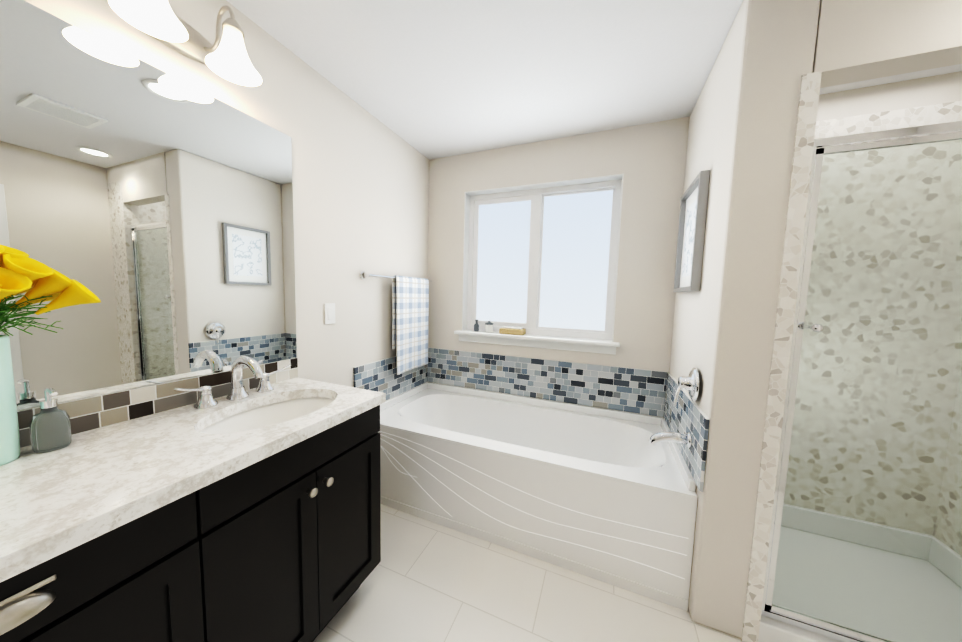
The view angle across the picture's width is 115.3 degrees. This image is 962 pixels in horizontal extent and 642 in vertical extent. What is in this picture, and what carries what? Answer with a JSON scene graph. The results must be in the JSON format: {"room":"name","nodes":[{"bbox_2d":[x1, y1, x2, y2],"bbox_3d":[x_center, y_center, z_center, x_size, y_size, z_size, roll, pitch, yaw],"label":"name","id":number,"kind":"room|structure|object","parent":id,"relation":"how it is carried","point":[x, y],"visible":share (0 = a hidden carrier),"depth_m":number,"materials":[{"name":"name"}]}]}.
{"room":"bathroom","nodes":[
{"label":"bathroom","id":0,"kind":"room"},
{"bbox_2d":[24,0,428,386],"bbox_3d":[-1.377,0.032,0.549,0.120,2.440,4.850,3,5,22],"label":"wall","id":1,"kind":"structure","parent":0,"point":[360,178],"depth_m":1.65,"materials":[{"name":"paint"}]},
{"bbox_2d":[108,0,261,86],"bbox_3d":[-0.949,-0.991,0.987,0.244,0.226,0.374,3,5,22],"label":"sconce","id":2,"kind":"object","parent":1,"relation":"attached to","point":[227,58],"visible":1,"depth_m":1.04,"materials":[{"name":"white glass"}]},
{"bbox_2d":[324,303,334,323],"bbox_3d":[-0.837,-0.041,1.693,0.008,0.114,0.070,3,5,22],"label":"switch plate","id":3,"kind":"object","parent":1,"relation":"attached to","point":[329,309],"visible":1,"depth_m":1.69,"materials":[{"name":"white plastic"}]},
{"bbox_2d":[353,356,426,400],"bbox_3d":[-0.628,0.408,2.273,0.012,0.300,0.828,3,5,22],"label":"wall tile","id":4,"kind":"structure","parent":1,"relation":"attached to","point":[382,376],"depth_m":2.17,"materials":[{"name":"blue tile"}]},
{"bbox_2d":[359,271,431,374],"bbox_3d":[-0.574,0.018,2.234,0.095,0.706,0.742,3,5,22],"label":"towel rail","id":5,"kind":"object","parent":1,"relation":"attached to","point":[410,307],"visible":1,"depth_m":2.25,"materials":[{"name":"silver metal"}]},
{"bbox_2d":[392,275,428,374],"bbox_3d":[-0.520,0.019,2.309,0.051,0.695,0.418,3,5,22],"label":"towel","id":6,"kind":"object","parent":5,"relation":"hanging from","point":[410,295],"depth_m":2.26,"materials":[{"name":"fabric"}]},
{"bbox_2d":[313,504,741,641],"bbox_3d":[0.057,1.360,0.058,3.290,0.050,4.850,3,5,22],"label":"floor","id":7,"kind":"structure","parent":0,"point":[426,581],"depth_m":1.33,"materials":[{"name":"tile"}]},
{"bbox_2d":[0,380,385,641],"bbox_3d":[-1.103,0.843,0.415,0.572,0.860,2.270,3,5,22],"label":"bathroom vanity","id":8,"kind":"object","parent":7,"relation":"on","point":[210,472],"depth_m":0.76,"materials":[{"name":"black"}]},
{"bbox_2d":[0,245,100,465],"bbox_3d":[-1.125,0.081,0.695,0.205,0.529,0.345,3,5,22],"label":"vase","id":9,"kind":"object","parent":8,"relation":"on","point":[20,271],"visible":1,"depth_m":0.74,"materials":[{"name":"yellow plant"}]},
{"bbox_2d":[30,388,71,452],"bbox_3d":[-1.124,0.254,0.798,0.077,0.166,0.062,3,5,22],"label":"soap dispenser","id":10,"kind":"object","parent":8,"relation":"on","point":[50,427],"visible":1,"depth_m":0.79,"materials":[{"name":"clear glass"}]},
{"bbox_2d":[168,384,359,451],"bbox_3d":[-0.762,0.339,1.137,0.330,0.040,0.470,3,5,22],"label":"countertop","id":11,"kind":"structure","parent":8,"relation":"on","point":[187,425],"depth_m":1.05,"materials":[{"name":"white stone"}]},
{"bbox_2d":[174,355,291,409],"bbox_3d":[-0.919,0.223,1.193,0.186,0.173,0.404,3,5,22],"label":"faucet","id":12,"kind":"object","parent":11,"relation":"on","point":[238,396],"depth_m":1.20,"materials":[{"name":"silver metal"}]},
{"bbox_2d":[160,392,359,455],"bbox_3d":[-0.764,0.428,1.145,0.346,0.162,0.486,3,5,22],"label":"sink","id":13,"kind":"object","parent":11,"relation":"in","point":[247,420],"depth_m":1.21,"materials":[{"name":"white ceramic"}]},
{"bbox_2d":[378,367,698,610],"bbox_3d":[0.211,0.659,1.970,1.816,1.034,0.780,3,5,22],"label":"bathtub","id":14,"kind":"object","parent":7,"relation":"on","point":[606,496],"visible":0.88,"depth_m":1.62,"materials":[{"name":"white ceramic"}]},
{"bbox_2d":[758,503,961,641],"bbox_3d":[1.687,1.181,1.376,1.012,0.170,0.824,3,5,22],"label":"shower base","id":15,"kind":"object","parent":7,"relation":"on","point":[771,630],"visible":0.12,"depth_m":1.43,"materials":[{"name":"white plastic"}]},
{"bbox_2d":[226,0,961,159],"bbox_3d":[0.121,-1.121,-0.150,3.290,0.050,4.850,3,5,22],"label":"ceiling","id":16,"kind":"structure","parent":0,"point":[432,79],"depth_m":1.44,"materials":[{"name":"paint"}]},
{"bbox_2d":[428,71,961,417],"bbox_3d":[0.980,-0.040,2.123,3.050,2.440,0.150,3,5,22],"label":"wall","id":17,"kind":"structure","parent":0,"point":[648,160],"depth_m":2.02,"materials":[{"name":"paint"}]},
{"bbox_2d":[454,174,623,354],"bbox_3d":[0.401,-0.403,2.296,1.230,1.195,0.210,3,5,22],"label":"window","id":18,"kind":"structure","parent":17,"relation":"in","point":[540,263],"depth_m":2.33,"materials":[{"name":"white plastic"}]},
{"bbox_2d":[474,320,478,331],"bbox_3d":[-0.036,0.037,2.480,0.042,0.094,0.042,3,5,22],"label":"bottle","id":19,"kind":"object","parent":18,"relation":"on","point":[476,326],"visible":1,"depth_m":2.47,"materials":[{"name":"grey glass"}]},
{"bbox_2d":[485,321,493,332],"bbox_3d":[0.066,0.044,2.439,0.068,0.091,0.068,3,5,22],"label":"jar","id":20,"kind":"object","parent":18,"relation":"on","point":[488,326],"visible":1,"depth_m":2.41,"materials":[{"name":"white ceramic"}]},
{"bbox_2d":[499,326,525,334],"bbox_3d":[0.245,0.073,2.367,0.190,0.055,0.100,3,5,22],"label":"woven basket","id":21,"kind":"object","parent":18,"relation":"on","point":[512,330],"visible":1,"depth_m":2.33,"materials":[{"name":"wicker"}]},
{"bbox_2d":[427,347,666,416],"bbox_3d":[0.367,0.430,2.321,1.820,0.300,0.012,3,5,22],"label":"wall tile","id":22,"kind":"structure","parent":17,"relation":"attached to","point":[638,391],"depth_m":2.24,"materials":[{"name":"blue tile"}]},
{"bbox_2d":[741,71,961,641],"bbox_3d":[1.709,0.119,1.295,1.062,2.300,0.846,3,5,22],"label":"shower wall tile","id":23,"kind":"structure","parent":17,"relation":"attached to","point":[809,128],"depth_m":1.55,"materials":[{"name":"stone"}]},
{"bbox_2d":[669,0,819,637],"bbox_3d":[1.157,0.016,1.517,0.200,2.440,0.840,3,5,22],"label":"wall","id":24,"kind":"structure","parent":0,"point":[742,129],"depth_m":1.15,"materials":[{"name":"paint"}]},
{"bbox_2d":[664,372,708,491],"bbox_3d":[1.044,0.508,1.593,0.012,0.300,0.828,3,5,22],"label":"wall tile","id":25,"kind":"structure","parent":24,"relation":"attached to","point":[685,414],"depth_m":1.40,"materials":[{"name":"blue tile"}]},
{"bbox_2d":[673,170,709,291],"bbox_3d":[1.081,-0.423,1.582,0.036,0.540,0.400,3,5,22],"label":"picture frame","id":26,"kind":"object","parent":24,"relation":"attached to","point":[691,232],"visible":1,"depth_m":1.54,"materials":[{"name":"silver metal"}]},
{"bbox_2d":[761,121,961,641],"bbox_3d":[1.458,0.286,1.013,0.730,1.798,0.130,3,5,22],"label":"shower door frame","id":27,"kind":"object","parent":24,"relation":"attached to","point":[927,134],"visible":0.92,"depth_m":1.07,"materials":[{"name":"clear glass"}]},
{"bbox_2d":[812,0,961,87],"bbox_3d":[1.484,-0.979,0.909,0.750,0.340,0.100,3,5,22],"label":"wall","id":28,"kind":"structure","parent":0,"point":[859,40],"depth_m":0.96,"materials":[{"name":"paint"}]}
]}

